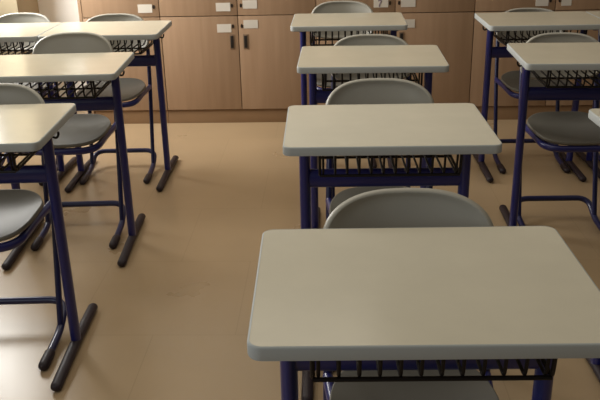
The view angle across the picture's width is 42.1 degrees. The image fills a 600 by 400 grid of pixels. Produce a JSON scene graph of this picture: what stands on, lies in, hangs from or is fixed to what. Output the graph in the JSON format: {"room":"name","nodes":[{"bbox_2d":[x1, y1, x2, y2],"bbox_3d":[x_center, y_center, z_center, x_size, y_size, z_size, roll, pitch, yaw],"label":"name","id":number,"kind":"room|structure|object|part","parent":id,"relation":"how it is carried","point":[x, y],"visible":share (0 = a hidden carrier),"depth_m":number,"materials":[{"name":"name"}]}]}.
{"room":"classroom","nodes":[
{"label":"classroom","id":0,"kind":"room"},
{"bbox_2d":[38,0,86,96],"bbox_3d":[0.532,-1.992,5.340,5.700,2.700,0.180,0,22,2],"label":"wall","id":1,"kind":"structure","parent":0,"point":[62,11],"depth_m":5.58,"materials":[{"name":"white paint"}]},
{"bbox_2d":[0,0,47,97],"bbox_3d":[-2.005,-1.867,5.167,0.238,2.700,0.388,0,22,2],"label":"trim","id":2,"kind":"structure","parent":1,"relation":"attached to","point":[6,6],"depth_m":5.24,"materials":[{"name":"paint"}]},
{"bbox_2d":[77,0,94,113],"bbox_3d":[-1.445,-1.535,5.249,0.021,2.000,0.448,0,22,2],"label":"trim","id":3,"kind":"structure","parent":1,"relation":"attached to","point":[78,1],"depth_m":5.13,"materials":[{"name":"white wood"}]},
{"bbox_2d":[0,111,599,399],"bbox_3d":[0.453,0.552,2.695,5.700,0.060,7.022,0,22,2],"label":"floor","id":4,"kind":"structure","parent":0,"point":[172,322],"depth_m":3.39,"materials":[{"name":"plastic"}]},
{"bbox_2d":[0,12,63,185],"bbox_3d":[-1.578,-0.571,4.364,0.389,0.873,0.485,1,22,7],"label":"chair","id":5,"kind":"object","parent":4,"relation":"on","point":[24,17],"visible":0.14,"depth_m":4.42,"materials":[{"name":"blue paint"}]},
{"bbox_3d":[-1.561,-0.950,4.423,0.379,0.214,0.094,1,22,7],"label":"backrest","id":6,"kind":"part","parent":5,"relation":"part of","materials":[{"name":"grey plastic"}]},
{"bbox_3d":[-1.586,-0.606,4.285,0.355,0.056,0.359,1,22,7],"label":"seat","id":7,"kind":"part","parent":5,"relation":"part of","materials":[{"name":"grey plastic"}]},
{"bbox_3d":[-1.573,-0.207,4.483,0.380,0.100,0.280,1,22,7],"label":"frame","id":8,"kind":"part","parent":5,"relation":"part of","materials":[{"name":"blue paint"}]},
{"bbox_2d":[0,83,66,370],"bbox_3d":[-1.052,0.087,2.675,0.389,0.882,0.485,-1,22,-1],"label":"chair","id":9,"kind":"object","parent":4,"relation":"on","point":[21,210],"visible":0.67,"depth_m":2.71,"materials":[{"name":"blue paint"}]},
{"bbox_3d":[-1.052,0.052,2.595,0.355,0.056,0.359,-1,22,-1],"label":"seat","id":10,"kind":"part","parent":9,"relation":"part of","materials":[{"name":"grey plastic"}]},
{"bbox_3d":[-1.063,-0.295,2.733,0.379,0.216,0.094,-1,22,-1],"label":"backrest","id":11,"kind":"part","parent":9,"relation":"part of","materials":[{"name":"grey plastic"}]},
{"bbox_3d":[-1.052,0.086,2.607,0.377,0.047,0.360,-1,22,-1],"label":"seat frame","id":12,"kind":"part","parent":9,"relation":"part of","materials":[{"name":"blue paint"}]},
{"bbox_3d":[-1.044,0.455,2.795,0.380,0.101,0.280,-1,22,-1],"label":"frame","id":13,"kind":"part","parent":9,"relation":"part of","materials":[{"name":"blue paint"}]},
{"bbox_3d":[-0.879,0.079,2.785,0.027,0.751,0.230,-2,22,-3],"label":"post","id":14,"kind":"part","parent":9,"relation":"part of","materials":[{"name":"blue metal"}]},
{"bbox_2d":[0,22,76,192],"bbox_3d":[-1.607,-0.518,4.282,0.604,0.832,0.545,-1,22,1],"label":"school desk","id":15,"kind":"object","parent":4,"relation":"on","point":[9,32],"visible":0.56,"depth_m":4.14,"materials":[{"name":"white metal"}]},
{"bbox_2d":[0,41,36,54],"bbox_3d":[-1.614,-0.832,4.142,0.408,0.093,0.348,-1,22,1],"label":"wire basket","id":16,"kind":"object","parent":15,"relation":"on","point":[22,49],"depth_m":4.10,"materials":[{"name":"black metal"}]},
{"bbox_3d":[-1.359,-0.522,4.280,0.034,0.777,0.050,-1,22,1],"label":"leg post","id":17,"kind":"part","parent":15,"relation":"part of","materials":[{"name":"blue metal"}]},
{"bbox_2d":[0,103,97,391],"bbox_3d":[-1.045,0.141,2.600,0.604,0.832,0.545,-1,22,-1],"label":"school desk","id":18,"kind":"object","parent":4,"relation":"on","point":[31,128],"visible":1,"depth_m":2.51,"materials":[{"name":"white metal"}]},
{"bbox_2d":[0,150,38,172],"bbox_3d":[-1.052,-0.173,2.461,0.408,0.093,0.348,-1,22,-1],"label":"wire basket","id":19,"kind":"object","parent":18,"relation":"on","point":[17,167],"depth_m":2.38,"materials":[{"name":"black metal"}]},
{"bbox_3d":[-0.798,0.133,2.607,0.034,0.777,0.050,-1,22,-1],"label":"leg post","id":20,"kind":"part","parent":18,"relation":"part of","materials":[{"name":"blue metal"}]},
{"bbox_2d":[0,52,145,269],"bbox_3d":[-1.025,-0.190,3.427,0.604,0.832,0.545,-2,22,-1],"label":"school desk","id":21,"kind":"object","parent":4,"relation":"on","point":[105,66],"visible":0.88,"depth_m":3.33,"materials":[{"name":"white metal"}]},
{"bbox_3d":[-1.272,-0.184,3.429,0.034,0.777,0.050,-2,22,-1],"label":"leg post","id":22,"kind":"part","parent":21,"relation":"part of","materials":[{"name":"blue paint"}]},
{"bbox_2d":[13,80,110,99],"bbox_3d":[-1.032,-0.504,3.287,0.408,0.093,0.348,-2,22,-1],"label":"wire basket","id":23,"kind":"object","parent":21,"relation":"on","point":[94,95],"depth_m":3.19,"materials":[{"name":"black metal"}]},
{"bbox_3d":[-0.778,-0.197,3.435,0.034,0.777,0.050,-2,22,-1],"label":"leg post","id":24,"kind":"part","parent":21,"relation":"part of","materials":[{"name":"blue metal"}]},
{"bbox_2d":[28,32,125,250],"bbox_3d":[-1.033,-0.275,3.559,0.389,0.898,0.485,-2,22,-1],"label":"chair","id":25,"kind":"object","parent":4,"relation":"on","point":[80,130],"visible":0.57,"depth_m":3.60,"materials":[{"name":"blue paint"}]},
{"bbox_3d":[-1.208,-0.273,3.666,0.027,0.765,0.230,-1,22,1],"label":"post","id":26,"kind":"part","parent":25,"relation":"part of","materials":[{"name":"blue metal"}]},
{"bbox_3d":[-1.032,-0.276,3.491,0.377,0.048,0.360,-2,22,-1],"label":"seat frame","id":27,"kind":"part","parent":25,"relation":"part of","materials":[{"name":"blue paint"}]},
{"bbox_3d":[-1.044,-0.662,3.615,0.379,0.220,0.094,-2,22,-1],"label":"backrest","id":28,"kind":"part","parent":25,"relation":"part of","materials":[{"name":"grey plastic"}]},
{"bbox_3d":[-1.033,-0.311,3.478,0.355,0.057,0.359,-2,22,-1],"label":"seat","id":29,"kind":"part","parent":25,"relation":"part of","materials":[{"name":"grey plastic"}]},
{"bbox_3d":[-1.024,0.100,3.682,0.380,0.102,0.280,-2,22,-1],"label":"frame","id":30,"kind":"part","parent":25,"relation":"part of","materials":[{"name":"blue paint"}]},
{"bbox_3d":[-0.860,-0.282,3.670,0.027,0.765,0.230,-2,22,-3],"label":"post","id":31,"kind":"part","parent":25,"relation":"part of","materials":[{"name":"blue metal"}]},
{"bbox_2d":[38,20,178,192],"bbox_3d":[-1.002,-0.525,4.267,0.604,0.832,0.545,-1,22,1],"label":"school desk","id":32,"kind":"object","parent":4,"relation":"on","point":[110,30],"visible":0.57,"depth_m":4.17,"materials":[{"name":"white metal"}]},
{"bbox_3d":[-1.249,-0.523,4.278,0.034,0.777,0.050,-1,22,1],"label":"leg post","id":33,"kind":"part","parent":32,"relation":"part of","materials":[{"name":"blue metal"}]},
{"bbox_2d":[110,40,152,54],"bbox_3d":[-1.009,-0.840,4.127,0.408,0.093,0.348,-1,22,1],"label":"wire basket","id":34,"kind":"object","parent":32,"relation":"on","point":[140,48],"depth_m":4.07,"materials":[{"name":"black metal"}]},
{"bbox_3d":[-0.755,-0.529,4.265,0.034,0.777,0.050,-1,22,1],"label":"leg post","id":35,"kind":"part","parent":32,"relation":"part of","materials":[{"name":"blue metal"}]},
{"bbox_2d":[76,13,156,184],"bbox_3d":[-1.030,-0.569,4.346,0.389,0.860,0.485,-1,22,0],"label":"chair","id":36,"kind":"object","parent":4,"relation":"on","point":[131,88],"visible":0.53,"depth_m":4.40,"materials":[{"name":"blue paint"}]},
{"bbox_3d":[-1.203,-0.569,4.455,0.027,0.732,0.230,0,22,2],"label":"post","id":37,"kind":"part","parent":36,"relation":"part of","materials":[{"name":"blue metal"}]},
{"bbox_3d":[-1.031,-0.602,4.266,0.355,0.055,0.359,-1,22,0],"label":"seat","id":38,"kind":"part","parent":36,"relation":"part of","materials":[{"name":"grey plastic"}]},
{"bbox_3d":[-1.037,-0.943,4.407,0.379,0.211,0.094,-1,22,0],"label":"backrest","id":39,"kind":"part","parent":36,"relation":"part of","materials":[{"name":"grey plastic"}]},
{"bbox_3d":[-1.022,-0.209,4.462,0.380,0.098,0.280,-1,22,0],"label":"frame","id":40,"kind":"part","parent":36,"relation":"part of","materials":[{"name":"blue paint"}]},
{"bbox_3d":[-1.030,-0.569,4.278,0.377,0.046,0.360,-1,22,0],"label":"seat frame","id":41,"kind":"part","parent":36,"relation":"part of","materials":[{"name":"blue paint"}]},
{"bbox_3d":[-0.855,-0.576,4.453,0.027,0.732,0.230,-2,22,-2],"label":"post","id":42,"kind":"part","parent":36,"relation":"part of","materials":[{"name":"blue metal"}]},
{"bbox_2d":[83,16,168,123],"bbox_3d":[-1.164,-0.945,5.472,0.512,0.728,0.452,0,22,2],"label":"storage cabinet","id":43,"kind":"object","parent":4,"relation":"on","point":[139,113],"visible":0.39,"depth_m":5.34,"materials":[{"name":"brown wood"}]},
{"bbox_2d":[81,0,159,17],"bbox_3d":[-1.179,-1.642,5.194,0.512,0.770,0.451,0,22,2],"label":"storage cabinet","id":44,"kind":"object","parent":43,"relation":"on","point":[90,8],"visible":0.95,"depth_m":5.11,"materials":[{"name":"brown wood"}]},
{"bbox_2d":[160,14,316,122],"bbox_3d":[-0.394,-0.951,5.444,1.026,0.728,0.452,0,22,2],"label":"storage cabinet","id":45,"kind":"object","parent":4,"relation":"on","point":[225,68],"visible":0.84,"depth_m":5.24,"materials":[{"name":"brown wood"}]},
{"bbox_3d":[-0.658,-0.915,5.239,0.509,0.628,0.019,0,22,2],"label":"door","id":46,"kind":"part","parent":45,"relation":"part of","materials":[{"name":"brown wood"}]},
{"bbox_3d":[-0.450,-1.049,5.167,0.033,0.098,0.004,0,22,2],"label":"handle","id":47,"kind":"part","parent":45,"relation":"part of","materials":[{"name":"brown metal"}]},
{"bbox_2d":[159,0,315,16],"bbox_3d":[-0.409,-1.648,5.166,1.026,0.770,0.451,0,22,2],"label":"storage cabinet","id":48,"kind":"object","parent":45,"relation":"on","point":[167,7],"visible":0.91,"depth_m":5.08,"materials":[{"name":"brown wood"}]},
{"bbox_3d":[-0.673,-1.567,4.979,0.509,0.766,0.019,0,22,2],"label":"door","id":49,"kind":"part","parent":48,"relation":"part of","materials":[{"name":"brown wood"}]},
{"bbox_3d":[-0.159,-1.571,4.960,0.509,0.766,0.019,0,22,2],"label":"door","id":50,"kind":"part","parent":48,"relation":"part of","materials":[{"name":"brown wood"}]},
{"bbox_3d":[-0.360,-1.049,5.164,0.033,0.098,0.004,0,22,2],"label":"handle","id":51,"kind":"part","parent":45,"relation":"part of","materials":[{"name":"brown metal"}]},
{"bbox_3d":[-0.145,-0.919,5.220,0.509,0.628,0.019,0,22,2],"label":"door","id":52,"kind":"part","parent":45,"relation":"part of","materials":[{"name":"brown wood"}]},
{"bbox_2d":[311,1,376,167],"bbox_3d":[0.245,-0.668,4.495,0.389,0.882,0.485,0,22,3],"label":"chair","id":53,"kind":"object","parent":4,"relation":"on","point":[331,6],"visible":0.23,"depth_m":4.54,"materials":[{"name":"blue paint"}]},
{"bbox_3d":[0.241,-0.703,4.415,0.355,0.056,0.359,0,22,3],"label":"seat","id":54,"kind":"part","parent":53,"relation":"part of","materials":[{"name":"grey plastic"}]},
{"bbox_3d":[0.247,-1.050,4.553,0.379,0.216,0.094,0,22,3],"label":"backrest","id":55,"kind":"part","parent":53,"relation":"part of","materials":[{"name":"grey plastic"}]},
{"bbox_2d":[290,12,407,167],"bbox_3d":[0.270,-0.598,4.378,0.604,0.832,0.545,0,22,3],"label":"school desk","id":56,"kind":"object","parent":4,"relation":"on","point":[380,21],"visible":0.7,"depth_m":4.15,"materials":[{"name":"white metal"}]},
{"bbox_3d":[0.024,-0.598,4.395,0.034,0.777,0.050,0,22,3],"label":"leg post","id":57,"kind":"part","parent":56,"relation":"part of","materials":[{"name":"blue metal"}]},
{"bbox_2d":[310,31,387,45],"bbox_3d":[0.262,-0.912,4.238,0.408,0.093,0.348,0,22,3],"label":"wire basket","id":58,"kind":"object","parent":56,"relation":"on","point":[312,39],"depth_m":4.11,"materials":[{"name":"black metal"}]},
{"bbox_3d":[0.517,-0.599,4.371,0.034,0.777,0.050,0,22,3],"label":"leg post","id":59,"kind":"part","parent":56,"relation":"part of","materials":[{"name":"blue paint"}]},
{"bbox_2d":[331,34,410,198],"bbox_3d":[0.321,-0.270,3.512,0.389,0.869,0.485,0,22,3],"label":"chair","id":60,"kind":"object","parent":4,"relation":"on","point":[360,39],"visible":0.08,"depth_m":3.57,"materials":[{"name":"blue paint"}]},
{"bbox_3d":[0.153,-0.274,3.629,0.027,0.740,0.230,1,22,5],"label":"post","id":61,"kind":"part","parent":60,"relation":"part of","materials":[{"name":"blue metal"}]},
{"bbox_3d":[0.324,-0.647,3.571,0.379,0.213,0.094,0,22,3],"label":"backrest","id":62,"kind":"part","parent":60,"relation":"part of","materials":[{"name":"grey plastic"}]},
{"bbox_3d":[0.501,-0.274,3.611,0.027,0.740,0.230,-1,22,1],"label":"post","id":63,"kind":"part","parent":60,"relation":"part of","materials":[{"name":"blue metal"}]},
{"bbox_2d":[297,45,448,228],"bbox_3d":[0.308,-0.230,3.456,0.604,0.832,0.545,0,22,3],"label":"school desk","id":64,"kind":"object","parent":4,"relation":"on","point":[428,60],"visible":0.7,"depth_m":3.27,"materials":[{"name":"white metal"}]},
{"bbox_3d":[0.062,-0.231,3.474,0.034,0.777,0.050,0,22,3],"label":"leg post","id":65,"kind":"part","parent":64,"relation":"part of","materials":[{"name":"blue metal"}]},
{"bbox_2d":[322,73,422,90],"bbox_3d":[0.301,-0.545,3.316,0.408,0.093,0.348,0,22,3],"label":"wire basket","id":66,"kind":"object","parent":64,"relation":"on","point":[324,76],"depth_m":3.18,"materials":[{"name":"black metal"}]},
{"bbox_3d":[0.555,-0.232,3.448,0.034,0.777,0.050,0,22,3],"label":"leg post","id":67,"kind":"part","parent":64,"relation":"part of","materials":[{"name":"blue metal"}]},
{"bbox_2d":[325,78,433,371],"bbox_3d":[0.275,0.077,2.627,0.389,0.882,0.485,-1,22,2],"label":"chair","id":68,"kind":"object","parent":4,"relation":"on","point":[369,90],"visible":0.1,"depth_m":2.68,"materials":[{"name":"blue paint"}]},
{"bbox_3d":[0.273,0.076,2.560,0.377,0.047,0.360,-1,22,2],"label":"seat frame","id":69,"kind":"part","parent":68,"relation":"part of","materials":[{"name":"blue paint"}]},
{"bbox_3d":[0.104,0.075,2.741,0.027,0.751,0.230,0,22,4],"label":"post","id":70,"kind":"part","parent":68,"relation":"part of","materials":[{"name":"blue metal"}]},
{"bbox_3d":[0.272,0.042,2.547,0.355,0.056,0.359,-1,22,2],"label":"seat","id":71,"kind":"part","parent":68,"relation":"part of","materials":[{"name":"grey plastic"}]},
{"bbox_3d":[0.273,-0.305,2.685,0.379,0.216,0.094,-1,22,2],"label":"backrest","id":72,"kind":"part","parent":68,"relation":"part of","materials":[{"name":"grey plastic"}]},
{"bbox_3d":[0.452,0.072,2.731,0.027,0.751,0.230,-1,22,0],"label":"post","id":73,"kind":"part","parent":68,"relation":"part of","materials":[{"name":"blue metal"}]},
{"bbox_2d":[283,103,501,399],"bbox_3d":[0.267,0.149,2.507,0.604,0.832,0.545,-1,22,2],"label":"school desk","id":74,"kind":"object","parent":4,"relation":"on","point":[423,130],"visible":0.91,"depth_m":2.33,"materials":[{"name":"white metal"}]},
{"bbox_3d":[0.021,0.151,2.519,0.034,0.777,0.050,-1,22,2],"label":"leg post","id":75,"kind":"part","parent":74,"relation":"part of","materials":[{"name":"blue metal"}]},
{"bbox_2d":[318,154,462,176],"bbox_3d":[0.260,-0.165,2.367,0.408,0.093,0.348,-1,22,2],"label":"wire basket","id":76,"kind":"object","parent":74,"relation":"on","point":[454,165],"depth_m":2.23,"materials":[{"name":"black metal"}]},
{"bbox_3d":[0.514,0.146,2.505,0.034,0.777,0.050,-1,22,2],"label":"leg post","id":77,"kind":"part","parent":74,"relation":"part of","materials":[{"name":"blue metal"}]},
{"bbox_2d":[316,11,473,104],"bbox_3d":[0.633,-0.958,5.406,1.026,0.728,0.452,0,22,2],"label":"storage cabinet","id":78,"kind":"object","parent":4,"relation":"on","point":[452,32],"visible":0.14,"depth_m":5.13,"materials":[{"name":"brown wood"}]},
{"bbox_3d":[0.368,-0.923,5.201,0.509,0.628,0.019,0,22,2],"label":"door","id":79,"kind":"part","parent":78,"relation":"part of","materials":[{"name":"brown wood"}]},
{"bbox_2d":[316,0,474,12],"bbox_3d":[0.617,-1.655,5.128,1.026,0.770,0.451,0,22,2],"label":"storage cabinet","id":80,"kind":"object","parent":78,"relation":"on","point":[403,6],"visible":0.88,"depth_m":5.04,"materials":[{"name":"brown wood"}]},
{"bbox_3d":[0.354,-1.575,4.941,0.509,0.766,0.019,0,22,2],"label":"door","id":81,"kind":"part","parent":80,"relation":"part of","materials":[{"name":"brown wood"}]},
{"bbox_3d":[0.867,-1.579,4.922,0.509,0.766,0.019,0,22,2],"label":"door","id":82,"kind":"part","parent":80,"relation":"part of","materials":[{"name":"brown wood"}]},
{"bbox_3d":[0.882,-0.927,5.183,0.509,0.628,0.019,0,22,2],"label":"door","id":83,"kind":"part","parent":78,"relation":"part of","materials":[{"name":"brown wood"}]},
{"bbox_2d":[323,188,498,399],"bbox_3d":[0.237,0.470,1.645,0.389,0.882,0.485,-1,22,1],"label":"chair","id":84,"kind":"object","parent":4,"relation":"on","point":[392,207],"visible":0.41,"depth_m":1.69,"materials":[{"name":"grey plastic"}]},
{"bbox_3d":[0.065,0.469,1.757,0.027,0.751,0.230,0,22,3],"label":"post","id":85,"kind":"part","parent":84,"relation":"part of","materials":[{"name":"blue metal"}]},
{"bbox_3d":[0.236,0.469,1.577,0.377,0.047,0.360,-1,22,1],"label":"seat frame","id":86,"kind":"part","parent":84,"relation":"part of","materials":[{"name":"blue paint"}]},
{"bbox_3d":[0.233,0.088,1.703,0.379,0.216,0.094,-1,22,1],"label":"backrest","id":87,"kind":"part","parent":84,"relation":"part of","materials":[{"name":"grey plastic"}]},
{"bbox_3d":[0.235,0.435,1.565,0.355,0.056,0.359,-1,22,1],"label":"seat","id":88,"kind":"part","parent":84,"relation":"part of","materials":[{"name":"grey plastic"}]},
{"bbox_2d":[247,226,599,399],"bbox_3d":[0.230,0.520,1.580,0.604,0.832,0.545,-1,22,1],"label":"school desk","id":89,"kind":"object","parent":4,"relation":"on","point":[502,298],"visible":1,"depth_m":1.34,"materials":[{"name":"beige laminate"}]},
{"bbox_3d":[-0.017,0.522,1.590,0.034,0.777,0.050,-1,22,1],"label":"leg post","id":90,"kind":"part","parent":89,"relation":"part of","materials":[{"name":"blue metal"}]},
{"bbox_2d":[310,359,557,381],"bbox_3d":[0.222,0.206,1.440,0.408,0.093,0.348,-1,22,1],"label":"wire basket","id":91,"kind":"object","parent":89,"relation":"on","point":[379,363],"depth_m":1.30,"materials":[{"name":"black metal"}]},
{"bbox_3d":[0.477,0.515,1.580,0.034,0.777,0.050,-1,22,1],"label":"leg post","id":92,"kind":"part","parent":89,"relation":"part of","materials":[{"name":"blue metal"}]},
{"bbox_2d":[492,8,571,173],"bbox_3d":[1.300,-0.619,4.374,0.389,0.838,0.485,0,22,2],"label":"chair","id":93,"kind":"object","parent":4,"relation":"on","point":[509,80],"visible":0.34,"depth_m":4.43,"materials":[{"name":"blue paint"}]},
{"bbox_3d":[1.131,-0.623,4.489,0.027,0.714,0.230,0,22,4],"label":"post","id":94,"kind":"part","parent":93,"relation":"part of","materials":[{"name":"blue metal"}]},
{"bbox_3d":[1.298,-0.619,4.306,0.377,0.045,0.360,0,22,2],"label":"seat frame","id":95,"kind":"part","parent":93,"relation":"part of","materials":[{"name":"blue paint"}]},
{"bbox_3d":[1.307,-0.269,4.487,0.380,0.096,0.280,0,22,2],"label":"frame","id":96,"kind":"part","parent":93,"relation":"part of","materials":[{"name":"blue paint"}]},
{"bbox_3d":[1.301,-0.985,4.438,0.379,0.206,0.094,0,22,2],"label":"backrest","id":97,"kind":"part","parent":93,"relation":"part of","materials":[{"name":"grey plastic"}]},
{"bbox_3d":[1.297,-0.651,4.295,0.355,0.054,0.359,0,22,2],"label":"seat","id":98,"kind":"part","parent":93,"relation":"part of","materials":[{"name":"grey plastic"}]},
{"bbox_3d":[1.479,-0.625,4.475,0.027,0.714,0.230,-1,22,0],"label":"post","id":99,"kind":"part","parent":93,"relation":"part of","materials":[{"name":"blue metal"}]},
{"bbox_2d":[469,9,599,119],"bbox_3d":[1.659,-0.966,5.368,1.026,0.728,0.452,0,22,2],"label":"storage cabinet","id":100,"kind":"object","parent":4,"relation":"on","point":[507,105],"visible":0.17,"depth_m":5.23,"materials":[{"name":"brown wood"}]},
{"bbox_3d":[1.395,-0.930,5.164,0.509,0.628,0.019,0,22,2],"label":"door","id":101,"kind":"part","parent":100,"relation":"part of","materials":[{"name":"brown wood"}]},
{"bbox_2d":[474,0,599,10],"bbox_3d":[1.644,-1.663,5.091,1.026,0.770,0.451,0,22,2],"label":"storage cabinet","id":102,"kind":"object","parent":100,"relation":"on","point":[480,5],"visible":0.95,"depth_m":5.02,"materials":[{"name":"brown wood"}]},
{"bbox_3d":[1.381,-1.582,4.904,0.509,0.766,0.019,0,22,2],"label":"door","id":103,"kind":"part","parent":102,"relation":"part of","materials":[{"name":"brown wood"}]},
{"bbox_3d":[1.894,-1.586,4.885,0.509,0.766,0.019,0,22,2],"label":"door","id":104,"kind":"part","parent":102,"relation":"part of","materials":[{"name":"brown wood"}]},
{"bbox_3d":[1.908,-0.934,5.145,0.509,0.628,0.019,0,22,2],"label":"door","id":105,"kind":"part","parent":100,"relation":"part of","materials":[{"name":"brown wood"}]},
{"bbox_2d":[472,11,599,182],"bbox_3d":[1.270,-0.578,4.274,0.604,0.832,0.545,0,22,2],"label":"school desk","id":106,"kind":"object","parent":4,"relation":"on","point":[583,21],"visible":0.62,"depth_m":4.16,"materials":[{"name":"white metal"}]},
{"bbox_3d":[1.023,-0.577,4.287,0.034,0.777,0.050,0,22,2],"label":"leg post","id":107,"kind":"part","parent":106,"relation":"part of","materials":[{"name":"blue metal"}]},
{"bbox_2d":[493,30,586,45],"bbox_3d":[1.262,-0.892,4.134,0.408,0.093,0.348,0,22,2],"label":"wire basket","id":108,"kind":"object","parent":106,"relation":"on","point":[507,40],"depth_m":4.07,"materials":[{"name":"black metal"}]},
{"bbox_3d":[1.516,-0.581,4.270,0.034,0.777,0.050,0,22,2],"label":"leg post","id":109,"kind":"part","parent":106,"relation":"part of","materials":[{"name":"blue metal"}]},
{"bbox_2d":[499,42,599,225],"bbox_3d":[1.218,-0.237,3.422,0.604,0.832,0.545,0,22,4],"label":"school desk","id":110,"kind":"object","parent":4,"relation":"on","point":[569,56],"visible":0.93,"depth_m":3.33,"materials":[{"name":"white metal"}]},
{"bbox_3d":[0.972,-0.240,3.445,0.034,0.777,0.050,0,22,4],"label":"leg post","id":111,"kind":"part","parent":110,"relation":"part of","materials":[{"name":"blue metal"}]},
{"bbox_2d":[531,70,599,87],"bbox_3d":[1.210,-0.551,3.283,0.408,0.093,0.348,0,22,4],"label":"wire basket","id":112,"kind":"object","parent":110,"relation":"on","point":[534,73],"depth_m":3.18,"materials":[{"name":"black metal"}]},
{"bbox_2d":[517,32,599,230],"bbox_3d":[1.199,-0.286,3.521,0.389,0.856,0.485,-1,22,1],"label":"chair","id":113,"kind":"object","parent":4,"relation":"on","point":[574,128],"visible":0.55,"depth_m":3.56,"materials":[{"name":"blue paint"}]},
{"bbox_3d":[1.027,-0.288,3.633,0.027,0.729,0.230,0,22,3],"label":"post","id":114,"kind":"part","parent":113,"relation":"part of","materials":[{"name":"blue metal"}]},
{"bbox_3d":[1.206,0.071,3.637,0.380,0.098,0.280,-1,22,1],"label":"frame","id":115,"kind":"part","parent":113,"relation":"part of","materials":[{"name":"blue paint"}]},
{"bbox_3d":[1.196,-0.658,3.583,0.379,0.210,0.094,-1,22,1],"label":"backrest","id":116,"kind":"part","parent":113,"relation":"part of","materials":[{"name":"grey plastic"}]},
{"bbox_3d":[1.197,-0.286,3.454,0.377,0.046,0.360,-1,22,1],"label":"seat frame","id":117,"kind":"part","parent":113,"relation":"part of","materials":[{"name":"blue paint"}]},
{"bbox_3d":[1.197,-0.319,3.441,0.355,0.055,0.359,-1,22,1],"label":"seat","id":118,"kind":"part","parent":113,"relation":"part of","materials":[{"name":"grey plastic"}]},
{"bbox_3d":[1.375,-0.292,3.625,0.027,0.729,0.230,-2,22,-1],"label":"post","id":119,"kind":"part","parent":113,"relation":"part of","materials":[{"name":"blue metal"}]},
{"bbox_2d":[575,11,599,178],"bbox_3d":[1.875,-0.583,4.253,0.604,0.832,0.545,0,22,2],"label":"school desk","id":120,"kind":"object","parent":4,"relation":"on","point":[587,158],"visible":0.27,"depth_m":4.37,"materials":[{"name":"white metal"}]},
{"bbox_3d":[1.628,-0.582,4.266,0.034,0.777,0.050,0,22,2],"label":"leg post","id":121,"kind":"part","parent":120,"relation":"part of","materials":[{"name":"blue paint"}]},
{"bbox_2d":[586,108,599,381],"bbox_3d":[1.209,0.171,2.401,0.604,0.832,0.545,-1,22,1],"label":"school desk","id":122,"kind":"object","parent":4,"relation":"on","point":[594,114],"visible":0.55,"depth_m":2.48,"materials":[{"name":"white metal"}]},
{"bbox_3d":[0.962,0.174,2.409,0.034,0.777,0.050,-1,22,1],"label":"leg post","id":123,"kind":"part","parent":122,"relation":"part of","materials":[{"name":"blue metal"}]},
{"bbox_2d":[598,30,599,161],"bbox_3d":[1.889,-0.639,4.379,0.389,0.847,0.485,0,22,2],"label":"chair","id":124,"kind":"object","parent":4,"relation":"on","point":[598,30],"visible":0.07,"depth_m":4.46,"materials":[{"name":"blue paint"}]}
]}

